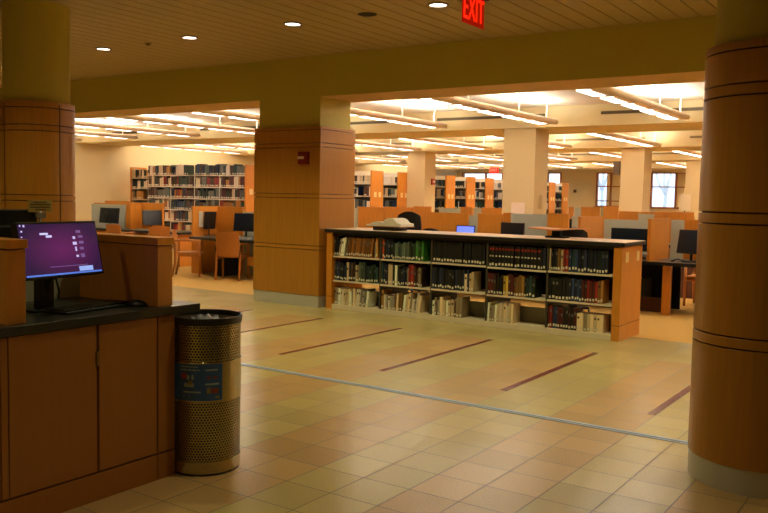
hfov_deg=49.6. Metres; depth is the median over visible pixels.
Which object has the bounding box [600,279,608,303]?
book
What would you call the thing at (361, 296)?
book
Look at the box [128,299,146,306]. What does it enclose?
computer mouse
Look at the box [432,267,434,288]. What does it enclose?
book
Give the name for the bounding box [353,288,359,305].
book
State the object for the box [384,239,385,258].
book
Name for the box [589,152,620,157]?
pendant light
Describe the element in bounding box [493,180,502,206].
bookcase
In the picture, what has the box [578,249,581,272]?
book
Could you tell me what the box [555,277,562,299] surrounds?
book
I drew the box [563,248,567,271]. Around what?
book
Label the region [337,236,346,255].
book
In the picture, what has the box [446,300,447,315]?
book
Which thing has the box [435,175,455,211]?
bookcase
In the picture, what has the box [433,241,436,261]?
book
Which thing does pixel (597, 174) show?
window
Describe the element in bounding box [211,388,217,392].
picture
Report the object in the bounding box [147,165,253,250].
bookcase
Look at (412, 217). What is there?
office chair
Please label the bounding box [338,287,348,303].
book
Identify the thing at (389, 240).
book
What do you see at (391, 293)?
book
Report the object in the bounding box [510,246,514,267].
book
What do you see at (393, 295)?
book
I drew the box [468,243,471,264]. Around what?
book
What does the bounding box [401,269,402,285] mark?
book
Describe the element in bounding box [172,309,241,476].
litter bin
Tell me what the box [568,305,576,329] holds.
book
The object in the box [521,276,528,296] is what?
book
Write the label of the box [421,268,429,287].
book
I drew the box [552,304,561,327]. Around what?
book
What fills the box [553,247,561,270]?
book
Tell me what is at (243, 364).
trim
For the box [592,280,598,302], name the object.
book
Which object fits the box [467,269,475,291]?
book
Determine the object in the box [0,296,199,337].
countertop
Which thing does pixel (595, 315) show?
book
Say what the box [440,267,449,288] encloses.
book
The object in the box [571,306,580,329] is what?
book
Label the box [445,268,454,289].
book
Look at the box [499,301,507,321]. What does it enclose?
book
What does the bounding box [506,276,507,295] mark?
book
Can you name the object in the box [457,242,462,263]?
book
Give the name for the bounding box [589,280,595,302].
book
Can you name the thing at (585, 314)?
book
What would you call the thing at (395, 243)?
book
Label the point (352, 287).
book
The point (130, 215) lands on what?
computer desk
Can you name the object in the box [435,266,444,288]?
book
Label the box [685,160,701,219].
column
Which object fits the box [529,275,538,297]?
book
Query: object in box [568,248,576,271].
book
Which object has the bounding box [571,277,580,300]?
book
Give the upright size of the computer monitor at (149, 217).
0.430 m
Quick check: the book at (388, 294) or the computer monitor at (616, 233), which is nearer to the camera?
the book at (388, 294)
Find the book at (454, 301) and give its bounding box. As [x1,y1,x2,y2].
[454,301,455,316]
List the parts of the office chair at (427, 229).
backrest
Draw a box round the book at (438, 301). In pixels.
[437,300,439,314]
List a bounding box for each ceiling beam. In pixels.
[0,16,715,118]
[75,99,703,145]
[230,130,701,155]
[355,151,700,164]
[436,162,685,169]
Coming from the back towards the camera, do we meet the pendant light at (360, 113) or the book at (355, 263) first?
the pendant light at (360, 113)
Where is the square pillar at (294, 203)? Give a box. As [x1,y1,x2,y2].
[253,96,354,307]
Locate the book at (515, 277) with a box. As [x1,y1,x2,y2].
[514,277,515,295]
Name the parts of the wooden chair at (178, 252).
leg, backrest, leg, seat rail, armrest, seat, leg, leg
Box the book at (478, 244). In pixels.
[476,243,482,264]
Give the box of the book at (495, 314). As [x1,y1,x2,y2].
[494,305,496,321]
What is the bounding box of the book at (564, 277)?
[562,276,568,300]
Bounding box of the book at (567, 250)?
[565,248,571,271]
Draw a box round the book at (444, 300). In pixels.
[442,298,451,315]
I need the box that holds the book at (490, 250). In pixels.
[489,244,498,266]
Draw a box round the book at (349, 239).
[346,236,357,255]
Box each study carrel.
[354,206,501,229]
[429,212,700,315]
[568,206,694,257]
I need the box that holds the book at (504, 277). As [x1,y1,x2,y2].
[503,275,507,295]
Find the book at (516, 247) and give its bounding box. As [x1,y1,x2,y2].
[514,246,517,267]
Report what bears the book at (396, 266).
on the bookcase at (625, 280)
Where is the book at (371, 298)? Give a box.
[365,290,377,306]
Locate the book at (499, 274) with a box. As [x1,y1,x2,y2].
[497,273,505,294]
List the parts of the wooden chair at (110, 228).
backrest, armrest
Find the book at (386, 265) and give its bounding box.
[385,264,387,284]
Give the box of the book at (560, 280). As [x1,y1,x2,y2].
[558,278,562,299]
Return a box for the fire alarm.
[297,152,308,163]
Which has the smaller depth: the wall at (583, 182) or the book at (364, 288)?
the book at (364, 288)
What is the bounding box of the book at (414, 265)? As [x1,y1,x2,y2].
[411,264,421,286]
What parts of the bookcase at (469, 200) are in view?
panel, panel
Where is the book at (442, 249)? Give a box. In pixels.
[441,241,448,262]
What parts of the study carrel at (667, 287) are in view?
screen panel, screen panel, screen panel, screen panel, screen panel, screen panel, screen panel, modesty panel, screen panel, modesty panel, support leg, screen panel, modesty panel, screen panel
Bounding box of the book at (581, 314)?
[580,312,587,330]
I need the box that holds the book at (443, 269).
[442,268,444,288]
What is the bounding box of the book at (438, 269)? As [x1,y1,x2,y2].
[438,269,439,288]
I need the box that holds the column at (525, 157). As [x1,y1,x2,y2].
[502,128,548,213]
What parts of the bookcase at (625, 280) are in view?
panel, shelf, shelf, panel, panel, shelf, shelf, panel, shelf, shelf, panel, panel, panel, shelf, shelf, panel, panel, panel, shelf, shelf, panel, panel, panel, panel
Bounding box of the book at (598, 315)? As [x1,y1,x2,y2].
[596,313,605,332]
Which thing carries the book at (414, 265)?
on the bookcase at (625, 280)
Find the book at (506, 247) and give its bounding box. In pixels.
[505,245,512,267]
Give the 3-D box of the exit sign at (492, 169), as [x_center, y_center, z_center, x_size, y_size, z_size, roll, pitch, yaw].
[4.626,-3.815,34.935,0.400,0.590,0.045,4,5,34]
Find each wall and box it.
[74,134,457,220]
[458,169,685,215]
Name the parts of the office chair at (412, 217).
backrest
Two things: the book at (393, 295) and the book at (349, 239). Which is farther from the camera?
the book at (349, 239)
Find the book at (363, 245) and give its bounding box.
[361,237,370,256]
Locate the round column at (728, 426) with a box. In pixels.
[687,0,767,499]
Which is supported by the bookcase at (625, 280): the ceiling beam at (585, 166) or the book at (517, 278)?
the book at (517, 278)
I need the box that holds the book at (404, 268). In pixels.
[403,266,406,285]
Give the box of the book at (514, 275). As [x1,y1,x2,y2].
[510,274,520,295]
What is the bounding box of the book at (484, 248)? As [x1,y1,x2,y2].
[482,244,486,265]
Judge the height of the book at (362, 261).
0.270 m
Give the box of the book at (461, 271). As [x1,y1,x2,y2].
[460,270,462,290]
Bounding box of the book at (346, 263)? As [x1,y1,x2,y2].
[345,263,346,280]
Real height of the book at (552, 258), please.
0.240 m
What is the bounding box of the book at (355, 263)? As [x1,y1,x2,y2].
[353,261,361,281]
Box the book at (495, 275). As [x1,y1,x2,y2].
[494,274,496,294]
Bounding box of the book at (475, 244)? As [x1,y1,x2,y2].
[474,243,477,264]
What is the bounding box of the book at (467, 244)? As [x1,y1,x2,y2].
[465,243,468,264]
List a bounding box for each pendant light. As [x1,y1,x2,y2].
[75,115,200,136]
[75,119,137,138]
[105,114,257,133]
[142,143,247,153]
[192,109,352,129]
[195,143,255,149]
[350,100,446,127]
[355,139,420,150]
[355,155,405,161]
[382,164,439,168]
[387,155,458,161]
[400,136,492,149]
[419,93,557,124]
[436,164,483,168]
[448,154,502,160]
[482,164,502,165]
[486,134,571,147]
[548,153,577,160]
[548,163,581,167]
[574,85,689,119]
[586,132,661,146]
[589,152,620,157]
[592,163,612,165]
[655,162,685,167]
[672,151,700,156]
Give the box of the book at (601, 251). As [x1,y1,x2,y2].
[599,250,603,273]
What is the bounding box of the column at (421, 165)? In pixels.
[406,151,435,211]
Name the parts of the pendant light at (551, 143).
diffuser panel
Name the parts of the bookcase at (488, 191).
panel, panel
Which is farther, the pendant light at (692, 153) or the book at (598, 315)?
the pendant light at (692, 153)
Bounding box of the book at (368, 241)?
[365,237,376,257]
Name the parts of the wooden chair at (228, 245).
leg, leg, backrest, leg, leg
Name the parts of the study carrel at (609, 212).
screen panel, screen panel, screen panel, screen panel, screen panel, screen panel, screen panel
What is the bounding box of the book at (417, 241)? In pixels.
[415,240,426,260]
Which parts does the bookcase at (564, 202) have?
panel, panel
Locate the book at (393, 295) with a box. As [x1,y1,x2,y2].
[390,295,394,309]
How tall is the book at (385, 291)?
0.250 m
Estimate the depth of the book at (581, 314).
9.32 m
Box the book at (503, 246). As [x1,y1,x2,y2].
[502,245,507,267]
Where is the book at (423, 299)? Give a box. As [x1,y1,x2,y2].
[418,294,429,312]
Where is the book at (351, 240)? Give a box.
[349,237,352,256]
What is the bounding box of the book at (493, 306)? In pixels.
[491,304,496,320]
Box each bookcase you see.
[130,167,147,201]
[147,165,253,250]
[324,227,645,341]
[352,170,383,206]
[383,172,406,206]
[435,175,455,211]
[455,177,475,214]
[475,178,493,207]
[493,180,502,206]
[546,182,555,212]
[555,183,568,213]
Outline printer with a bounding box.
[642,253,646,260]
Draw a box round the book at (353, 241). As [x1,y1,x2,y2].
[351,237,354,256]
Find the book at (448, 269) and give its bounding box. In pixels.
[447,269,450,289]
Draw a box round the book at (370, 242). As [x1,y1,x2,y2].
[368,238,371,257]
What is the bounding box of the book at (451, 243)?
[449,242,452,262]
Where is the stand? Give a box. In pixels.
[528,227,590,237]
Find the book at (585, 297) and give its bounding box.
[584,281,586,302]
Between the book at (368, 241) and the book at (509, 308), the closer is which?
the book at (509, 308)
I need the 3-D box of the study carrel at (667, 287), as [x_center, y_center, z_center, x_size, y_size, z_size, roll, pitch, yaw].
[3.175,-0.003,13.042,5.605,1.320,2.390,4,5,34]
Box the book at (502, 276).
[500,274,507,294]
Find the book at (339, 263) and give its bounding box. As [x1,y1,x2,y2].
[338,261,348,279]
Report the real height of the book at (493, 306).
0.191 m
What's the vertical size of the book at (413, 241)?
0.260 m
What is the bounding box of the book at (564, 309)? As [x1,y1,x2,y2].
[563,307,565,328]
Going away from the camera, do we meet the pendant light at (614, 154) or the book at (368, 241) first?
the book at (368, 241)
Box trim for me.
[241,363,687,444]
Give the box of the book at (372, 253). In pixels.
[370,238,375,257]
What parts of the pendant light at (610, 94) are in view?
diffuser panel, diffuser panel, diffuser panel, diffuser panel, hanging rod, diffuser panel, hanging rod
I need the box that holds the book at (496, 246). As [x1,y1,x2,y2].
[495,245,498,266]
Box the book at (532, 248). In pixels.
[530,247,533,269]
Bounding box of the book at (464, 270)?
[462,269,471,290]
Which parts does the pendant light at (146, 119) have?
diffuser panel, diffuser panel, diffuser panel, diffuser panel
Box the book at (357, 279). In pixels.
[356,265,358,281]
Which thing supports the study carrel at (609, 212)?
on the floor at (678, 326)
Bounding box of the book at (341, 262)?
[340,262,343,279]
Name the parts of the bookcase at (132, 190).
panel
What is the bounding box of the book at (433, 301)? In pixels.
[432,300,434,314]
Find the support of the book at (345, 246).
on the bookcase at (625, 280)
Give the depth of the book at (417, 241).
10.51 m
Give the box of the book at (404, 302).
[402,295,406,310]
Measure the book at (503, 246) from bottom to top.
0.260 m
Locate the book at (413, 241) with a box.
[411,240,416,260]
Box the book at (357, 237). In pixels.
[355,237,358,256]
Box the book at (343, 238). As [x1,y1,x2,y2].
[340,238,344,255]
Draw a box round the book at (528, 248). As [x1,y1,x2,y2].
[527,246,537,268]
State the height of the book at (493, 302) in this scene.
0.221 m
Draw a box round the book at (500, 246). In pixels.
[498,245,501,266]
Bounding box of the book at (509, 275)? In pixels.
[508,273,517,295]
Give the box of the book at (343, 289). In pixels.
[342,289,343,304]
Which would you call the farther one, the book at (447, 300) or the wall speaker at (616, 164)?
the wall speaker at (616, 164)
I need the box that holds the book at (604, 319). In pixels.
[600,313,608,332]
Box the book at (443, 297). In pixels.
[439,296,449,315]
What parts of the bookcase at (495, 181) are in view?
panel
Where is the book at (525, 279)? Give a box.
[524,277,528,297]
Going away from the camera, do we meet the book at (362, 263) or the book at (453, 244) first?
the book at (453, 244)
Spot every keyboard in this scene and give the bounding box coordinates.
[41,299,129,314]
[670,258,693,262]
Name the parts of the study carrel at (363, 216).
screen panel, screen panel, screen panel, screen panel, screen panel, screen panel, screen panel, screen panel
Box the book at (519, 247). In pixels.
[517,246,521,268]
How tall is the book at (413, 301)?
0.173 m
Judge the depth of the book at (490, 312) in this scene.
9.95 m
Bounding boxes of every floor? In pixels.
[62,286,767,512]
[172,251,693,342]
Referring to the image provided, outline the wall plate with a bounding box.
[539,195,541,208]
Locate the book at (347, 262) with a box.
[347,262,348,280]
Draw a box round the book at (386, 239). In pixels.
[386,239,387,258]
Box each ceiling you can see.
[0,0,716,87]
[75,82,704,128]
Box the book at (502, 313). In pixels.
[501,305,503,321]
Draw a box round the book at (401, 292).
[394,292,401,310]
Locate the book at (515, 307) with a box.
[510,303,519,323]
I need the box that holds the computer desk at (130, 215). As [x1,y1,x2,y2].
[91,201,191,266]
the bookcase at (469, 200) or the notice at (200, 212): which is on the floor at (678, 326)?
the bookcase at (469, 200)
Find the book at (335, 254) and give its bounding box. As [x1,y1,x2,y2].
[334,237,336,255]
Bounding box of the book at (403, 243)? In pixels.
[400,243,403,259]
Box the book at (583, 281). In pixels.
[581,279,590,301]
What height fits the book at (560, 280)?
0.240 m
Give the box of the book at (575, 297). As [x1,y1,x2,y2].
[574,278,581,301]
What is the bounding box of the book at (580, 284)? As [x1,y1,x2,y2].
[579,278,587,301]
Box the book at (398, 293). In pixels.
[396,293,398,310]
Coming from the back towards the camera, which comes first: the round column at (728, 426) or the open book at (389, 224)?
the open book at (389, 224)
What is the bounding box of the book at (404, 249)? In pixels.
[403,242,407,259]
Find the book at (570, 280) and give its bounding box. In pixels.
[568,279,571,300]
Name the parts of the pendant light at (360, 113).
diffuser panel, diffuser panel, diffuser panel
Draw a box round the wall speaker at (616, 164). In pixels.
[613,161,620,173]
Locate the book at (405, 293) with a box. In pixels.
[400,292,410,310]
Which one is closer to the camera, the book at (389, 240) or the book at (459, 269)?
the book at (459, 269)
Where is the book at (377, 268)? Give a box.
[376,267,378,283]
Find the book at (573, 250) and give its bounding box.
[572,248,581,271]
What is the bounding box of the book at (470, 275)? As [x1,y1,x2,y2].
[469,273,471,291]
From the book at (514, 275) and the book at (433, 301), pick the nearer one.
the book at (514, 275)
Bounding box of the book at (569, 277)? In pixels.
[565,276,575,300]
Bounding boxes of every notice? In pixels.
[199,211,202,226]
[511,202,524,213]
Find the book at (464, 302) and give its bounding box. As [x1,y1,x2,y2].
[459,296,469,317]
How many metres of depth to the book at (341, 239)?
11.18 m
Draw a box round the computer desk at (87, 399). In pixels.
[0,232,199,512]
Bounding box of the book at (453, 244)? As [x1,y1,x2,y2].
[452,242,454,262]
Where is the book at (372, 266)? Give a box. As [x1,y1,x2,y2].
[371,264,379,282]
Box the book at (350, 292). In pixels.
[349,291,351,305]
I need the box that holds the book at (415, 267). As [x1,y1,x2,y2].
[414,266,423,286]
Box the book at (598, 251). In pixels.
[596,250,599,273]
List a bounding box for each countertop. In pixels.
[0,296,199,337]
[96,227,191,234]
[189,235,254,242]
[642,258,695,267]
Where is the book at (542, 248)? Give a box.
[541,248,542,269]
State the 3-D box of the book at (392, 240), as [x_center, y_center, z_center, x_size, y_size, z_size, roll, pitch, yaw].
[0.158,-0.097,10.813,0.033,0.260,0.202,4,5,34]
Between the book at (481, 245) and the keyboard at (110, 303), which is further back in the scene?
the book at (481, 245)
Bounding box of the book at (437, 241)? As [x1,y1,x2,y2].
[436,241,438,261]
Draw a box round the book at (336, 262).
[335,261,339,279]
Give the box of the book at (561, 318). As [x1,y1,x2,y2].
[560,307,564,328]
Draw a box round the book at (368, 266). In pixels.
[368,266,369,282]
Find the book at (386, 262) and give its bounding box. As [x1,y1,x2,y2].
[384,262,393,283]
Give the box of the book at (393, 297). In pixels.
[392,296,394,309]
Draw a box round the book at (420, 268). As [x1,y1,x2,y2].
[418,267,428,286]
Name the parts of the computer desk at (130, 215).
screen panel, screen panel, screen panel, support leg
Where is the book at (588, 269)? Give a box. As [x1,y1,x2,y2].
[587,249,594,272]
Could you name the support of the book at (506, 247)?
on the bookcase at (625, 280)
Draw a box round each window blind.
[606,174,619,205]
[676,174,685,206]
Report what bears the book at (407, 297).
on the bookcase at (625, 280)
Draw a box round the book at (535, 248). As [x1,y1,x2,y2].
[533,247,537,269]
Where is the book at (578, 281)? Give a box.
[577,279,579,301]
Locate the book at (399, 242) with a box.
[398,241,407,259]
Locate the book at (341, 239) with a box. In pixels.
[338,239,342,255]
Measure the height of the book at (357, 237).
0.262 m
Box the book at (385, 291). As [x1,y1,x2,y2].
[381,289,391,308]
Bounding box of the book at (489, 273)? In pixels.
[488,271,497,293]
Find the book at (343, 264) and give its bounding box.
[342,262,346,280]
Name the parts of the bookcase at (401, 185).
panel, panel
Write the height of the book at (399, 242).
0.240 m
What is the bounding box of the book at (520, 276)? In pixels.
[518,275,528,296]
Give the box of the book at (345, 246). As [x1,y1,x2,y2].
[342,236,353,255]
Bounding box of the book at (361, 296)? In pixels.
[359,289,365,306]
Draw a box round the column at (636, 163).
[619,148,651,211]
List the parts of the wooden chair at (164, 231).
backrest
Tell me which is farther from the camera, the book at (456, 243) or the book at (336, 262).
the book at (336, 262)
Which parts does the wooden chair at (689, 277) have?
leg, seat, leg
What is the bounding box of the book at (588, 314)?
[587,312,593,331]
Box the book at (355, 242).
[353,237,356,256]
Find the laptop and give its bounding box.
[456,225,474,232]
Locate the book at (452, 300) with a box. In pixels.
[451,299,455,316]
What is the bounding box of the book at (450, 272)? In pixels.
[449,269,454,289]
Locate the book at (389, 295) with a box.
[388,295,392,309]
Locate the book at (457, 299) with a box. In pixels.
[456,297,458,317]
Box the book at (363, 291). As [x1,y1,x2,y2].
[361,291,364,306]
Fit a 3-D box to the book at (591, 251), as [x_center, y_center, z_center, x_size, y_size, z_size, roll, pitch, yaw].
[2.356,0.054,9.299,0.036,0.260,0.202,4,5,34]
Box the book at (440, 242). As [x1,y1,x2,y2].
[438,241,443,262]
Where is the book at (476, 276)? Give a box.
[471,271,480,291]
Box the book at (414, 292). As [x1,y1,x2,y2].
[407,292,416,311]
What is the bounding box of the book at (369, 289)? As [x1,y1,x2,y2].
[363,288,375,306]
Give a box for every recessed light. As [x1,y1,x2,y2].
[95,47,111,50]
[181,36,197,39]
[283,22,301,25]
[427,2,448,7]
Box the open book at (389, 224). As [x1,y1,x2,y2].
[366,218,413,230]
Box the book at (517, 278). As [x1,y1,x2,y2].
[515,277,518,296]
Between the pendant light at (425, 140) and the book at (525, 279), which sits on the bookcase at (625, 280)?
the book at (525, 279)
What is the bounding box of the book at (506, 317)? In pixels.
[505,305,508,322]
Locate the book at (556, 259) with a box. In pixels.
[555,247,562,270]
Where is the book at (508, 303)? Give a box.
[503,302,512,322]
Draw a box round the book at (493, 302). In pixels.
[487,301,496,320]
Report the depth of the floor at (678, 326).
12.27 m
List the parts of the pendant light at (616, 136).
diffuser panel, diffuser panel, diffuser panel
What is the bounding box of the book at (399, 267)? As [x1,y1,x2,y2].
[398,265,407,284]
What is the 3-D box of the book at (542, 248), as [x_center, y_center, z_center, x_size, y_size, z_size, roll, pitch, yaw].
[1.871,0.029,9.643,0.024,0.250,0.202,4,5,34]
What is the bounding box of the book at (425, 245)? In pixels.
[421,240,430,261]
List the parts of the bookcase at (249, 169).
shelf, shelf, shelf, panel, panel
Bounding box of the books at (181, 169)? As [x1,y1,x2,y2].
[132,164,561,237]
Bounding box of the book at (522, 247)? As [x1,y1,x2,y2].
[521,246,526,268]
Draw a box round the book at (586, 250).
[584,249,590,272]
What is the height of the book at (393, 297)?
0.180 m
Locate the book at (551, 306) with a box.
[549,304,555,327]
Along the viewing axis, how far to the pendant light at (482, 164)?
32.49 m
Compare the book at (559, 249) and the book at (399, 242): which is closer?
the book at (559, 249)
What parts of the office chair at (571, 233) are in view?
backrest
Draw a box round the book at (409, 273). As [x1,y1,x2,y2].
[408,264,413,286]
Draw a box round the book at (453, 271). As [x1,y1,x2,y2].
[452,269,457,289]
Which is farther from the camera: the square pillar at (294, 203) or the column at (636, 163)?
the column at (636, 163)
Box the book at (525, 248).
[524,246,532,268]
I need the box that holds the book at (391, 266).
[390,265,392,284]
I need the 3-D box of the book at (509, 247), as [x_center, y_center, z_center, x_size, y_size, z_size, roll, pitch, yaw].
[1.527,0.002,9.868,0.039,0.260,0.202,4,5,34]
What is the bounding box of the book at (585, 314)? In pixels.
[583,312,591,331]
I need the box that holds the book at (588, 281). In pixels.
[586,279,595,302]
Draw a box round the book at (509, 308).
[508,302,517,322]
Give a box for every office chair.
[398,212,427,292]
[423,228,438,294]
[563,228,589,311]
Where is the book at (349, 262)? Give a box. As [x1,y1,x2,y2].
[349,262,352,280]
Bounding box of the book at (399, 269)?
[399,269,400,285]
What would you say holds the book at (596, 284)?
on the bookcase at (625, 280)
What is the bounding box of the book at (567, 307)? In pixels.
[565,305,573,329]
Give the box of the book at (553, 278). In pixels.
[552,277,557,299]
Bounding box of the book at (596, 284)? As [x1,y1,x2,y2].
[595,281,597,303]
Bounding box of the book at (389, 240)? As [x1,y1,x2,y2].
[388,239,390,258]
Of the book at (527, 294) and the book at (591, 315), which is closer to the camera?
the book at (591, 315)
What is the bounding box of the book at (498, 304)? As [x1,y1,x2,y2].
[496,303,499,321]
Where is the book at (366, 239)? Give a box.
[363,237,373,257]
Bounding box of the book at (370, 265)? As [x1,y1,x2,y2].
[366,265,370,282]
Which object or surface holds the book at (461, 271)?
on the bookcase at (625, 280)
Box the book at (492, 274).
[490,272,498,294]
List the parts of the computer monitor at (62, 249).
stand post, casing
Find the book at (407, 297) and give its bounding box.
[405,293,408,311]
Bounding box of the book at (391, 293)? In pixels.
[384,293,391,308]
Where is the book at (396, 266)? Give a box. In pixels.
[395,264,402,284]
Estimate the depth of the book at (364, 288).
11.05 m
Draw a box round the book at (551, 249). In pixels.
[549,247,557,270]
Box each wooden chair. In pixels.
[106,224,139,234]
[147,226,174,256]
[171,229,203,276]
[214,232,248,280]
[683,259,695,305]
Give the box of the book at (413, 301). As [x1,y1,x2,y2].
[411,298,416,311]
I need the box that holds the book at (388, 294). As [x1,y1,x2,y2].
[386,294,394,308]
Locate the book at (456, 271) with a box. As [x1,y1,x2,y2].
[455,270,457,289]
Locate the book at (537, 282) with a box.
[532,277,541,297]
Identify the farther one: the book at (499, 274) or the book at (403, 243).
the book at (403, 243)
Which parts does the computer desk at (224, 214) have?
screen panel, screen panel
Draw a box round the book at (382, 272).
[381,262,385,283]
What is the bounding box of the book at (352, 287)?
[344,287,352,304]
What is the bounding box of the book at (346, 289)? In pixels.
[346,289,347,304]
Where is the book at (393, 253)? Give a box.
[392,242,397,259]
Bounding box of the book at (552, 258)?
[551,249,553,270]
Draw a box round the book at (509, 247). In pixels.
[507,245,517,267]
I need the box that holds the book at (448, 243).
[447,241,454,262]
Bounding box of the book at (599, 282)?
[597,281,600,303]
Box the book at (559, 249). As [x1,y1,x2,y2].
[557,248,563,270]
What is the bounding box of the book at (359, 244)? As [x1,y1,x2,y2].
[357,237,362,256]
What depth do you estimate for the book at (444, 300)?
10.32 m
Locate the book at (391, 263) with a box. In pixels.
[388,263,392,284]
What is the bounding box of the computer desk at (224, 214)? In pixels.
[189,206,254,275]
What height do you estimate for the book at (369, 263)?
0.270 m
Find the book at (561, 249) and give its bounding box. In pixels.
[561,249,562,270]
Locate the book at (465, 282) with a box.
[464,274,466,290]
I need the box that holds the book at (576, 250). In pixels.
[575,249,578,271]
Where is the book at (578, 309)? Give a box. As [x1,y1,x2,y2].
[573,307,582,330]
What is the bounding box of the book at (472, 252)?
[471,243,473,264]
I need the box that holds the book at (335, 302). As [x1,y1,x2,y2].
[334,286,343,303]
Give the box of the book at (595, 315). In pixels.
[593,313,601,332]
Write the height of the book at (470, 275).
0.220 m
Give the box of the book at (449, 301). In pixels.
[448,300,450,316]
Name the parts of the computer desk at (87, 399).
door, door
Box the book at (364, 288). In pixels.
[357,288,368,305]
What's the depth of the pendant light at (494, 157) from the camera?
26.67 m
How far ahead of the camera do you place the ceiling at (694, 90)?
14.62 m
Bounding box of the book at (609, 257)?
[605,250,613,274]
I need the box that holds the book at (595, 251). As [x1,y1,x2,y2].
[593,250,596,273]
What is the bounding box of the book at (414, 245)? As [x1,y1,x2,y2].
[413,243,415,260]
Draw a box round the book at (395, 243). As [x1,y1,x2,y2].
[395,243,396,259]
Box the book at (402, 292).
[398,292,404,310]
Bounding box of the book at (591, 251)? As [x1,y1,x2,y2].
[590,249,599,273]
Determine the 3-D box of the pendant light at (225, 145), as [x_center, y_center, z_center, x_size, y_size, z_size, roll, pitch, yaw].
[-3.954,-3.343,24.422,0.333,0.377,4.400,4,5,34]
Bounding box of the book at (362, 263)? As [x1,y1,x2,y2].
[361,262,363,281]
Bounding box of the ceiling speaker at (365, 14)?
[358,12,376,16]
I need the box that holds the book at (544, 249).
[543,248,546,270]
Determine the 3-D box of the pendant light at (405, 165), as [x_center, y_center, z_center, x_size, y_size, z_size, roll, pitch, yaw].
[1.203,-4.060,35.930,0.333,0.377,4.400,4,5,34]
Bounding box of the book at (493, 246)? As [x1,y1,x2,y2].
[491,244,499,266]
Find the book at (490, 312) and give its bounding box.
[489,304,495,320]
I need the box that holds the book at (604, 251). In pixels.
[602,250,607,273]
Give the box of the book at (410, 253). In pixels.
[409,242,411,260]
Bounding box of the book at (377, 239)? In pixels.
[376,238,379,257]
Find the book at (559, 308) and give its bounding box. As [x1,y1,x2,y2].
[557,306,565,328]
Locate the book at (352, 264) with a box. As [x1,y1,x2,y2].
[351,262,353,280]
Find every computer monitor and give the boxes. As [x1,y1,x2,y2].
[0,209,36,237]
[10,221,103,312]
[99,207,119,223]
[142,210,161,225]
[203,212,215,234]
[233,213,253,237]
[501,222,524,234]
[611,228,647,251]
[676,229,697,262]
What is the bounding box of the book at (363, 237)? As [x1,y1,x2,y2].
[359,237,365,256]
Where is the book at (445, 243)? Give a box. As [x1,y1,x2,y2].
[444,241,453,262]
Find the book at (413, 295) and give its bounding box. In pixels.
[409,292,419,311]
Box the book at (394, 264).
[393,263,402,284]
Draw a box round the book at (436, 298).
[434,296,442,314]
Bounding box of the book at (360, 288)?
[355,288,363,305]
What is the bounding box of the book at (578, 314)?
[576,311,583,330]
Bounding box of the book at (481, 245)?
[479,243,486,264]
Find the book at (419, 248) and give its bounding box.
[418,241,420,260]
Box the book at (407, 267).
[405,266,408,285]
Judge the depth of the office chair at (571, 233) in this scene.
11.01 m
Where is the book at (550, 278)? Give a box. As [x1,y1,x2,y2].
[548,276,558,298]
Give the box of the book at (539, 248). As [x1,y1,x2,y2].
[537,247,546,269]
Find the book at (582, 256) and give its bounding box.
[581,249,585,272]
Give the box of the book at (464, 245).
[463,242,473,263]
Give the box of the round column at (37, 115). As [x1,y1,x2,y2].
[0,0,75,221]
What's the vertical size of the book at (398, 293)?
0.221 m
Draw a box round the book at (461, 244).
[459,242,467,263]
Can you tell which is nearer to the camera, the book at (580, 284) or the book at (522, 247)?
the book at (580, 284)
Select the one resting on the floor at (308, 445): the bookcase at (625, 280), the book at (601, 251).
the bookcase at (625, 280)
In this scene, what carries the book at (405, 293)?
on the bookcase at (625, 280)
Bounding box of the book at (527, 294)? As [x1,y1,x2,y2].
[526,278,528,297]
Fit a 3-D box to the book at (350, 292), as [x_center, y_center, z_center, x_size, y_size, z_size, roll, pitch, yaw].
[-0.398,0.557,11.205,0.030,0.190,0.202,4,5,34]
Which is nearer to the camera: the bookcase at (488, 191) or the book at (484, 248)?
the book at (484, 248)
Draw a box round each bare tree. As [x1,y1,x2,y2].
[599,174,606,205]
[655,174,671,206]
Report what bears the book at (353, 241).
on the bookcase at (625, 280)
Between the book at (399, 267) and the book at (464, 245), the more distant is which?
the book at (399, 267)
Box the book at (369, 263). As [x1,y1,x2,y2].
[363,261,373,282]
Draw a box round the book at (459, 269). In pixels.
[457,268,467,290]
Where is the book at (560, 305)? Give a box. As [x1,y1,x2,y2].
[555,305,563,327]
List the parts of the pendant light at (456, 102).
diffuser panel, diffuser panel, diffuser panel, diffuser panel, diffuser panel, hanging rod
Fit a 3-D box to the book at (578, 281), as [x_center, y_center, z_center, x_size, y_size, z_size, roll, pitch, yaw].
[2.231,0.380,9.408,0.027,0.250,0.202,4,5,34]
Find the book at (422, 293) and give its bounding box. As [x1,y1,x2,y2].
[415,292,427,312]
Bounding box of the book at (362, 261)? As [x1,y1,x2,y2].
[359,261,368,281]
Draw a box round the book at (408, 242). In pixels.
[407,242,409,260]
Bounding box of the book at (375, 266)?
[374,265,378,282]
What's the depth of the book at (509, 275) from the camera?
9.80 m
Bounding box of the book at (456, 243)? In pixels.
[455,242,457,263]
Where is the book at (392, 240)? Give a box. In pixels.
[391,239,401,258]
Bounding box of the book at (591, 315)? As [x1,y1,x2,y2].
[590,312,596,331]
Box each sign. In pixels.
[28,200,51,221]
[461,0,488,29]
[489,167,498,172]
[679,194,690,211]
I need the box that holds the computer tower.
[640,276,651,305]
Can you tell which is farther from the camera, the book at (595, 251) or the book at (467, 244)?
the book at (467, 244)
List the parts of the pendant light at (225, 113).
diffuser panel, diffuser panel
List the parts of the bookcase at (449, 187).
panel, panel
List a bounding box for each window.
[462,173,561,182]
[593,173,619,206]
[650,173,685,208]
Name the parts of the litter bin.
lid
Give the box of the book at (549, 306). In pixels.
[547,306,549,327]
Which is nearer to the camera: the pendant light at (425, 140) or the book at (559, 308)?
the book at (559, 308)
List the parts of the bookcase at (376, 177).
panel, panel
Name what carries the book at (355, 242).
on the bookcase at (625, 280)
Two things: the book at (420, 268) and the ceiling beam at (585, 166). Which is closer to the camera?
the book at (420, 268)

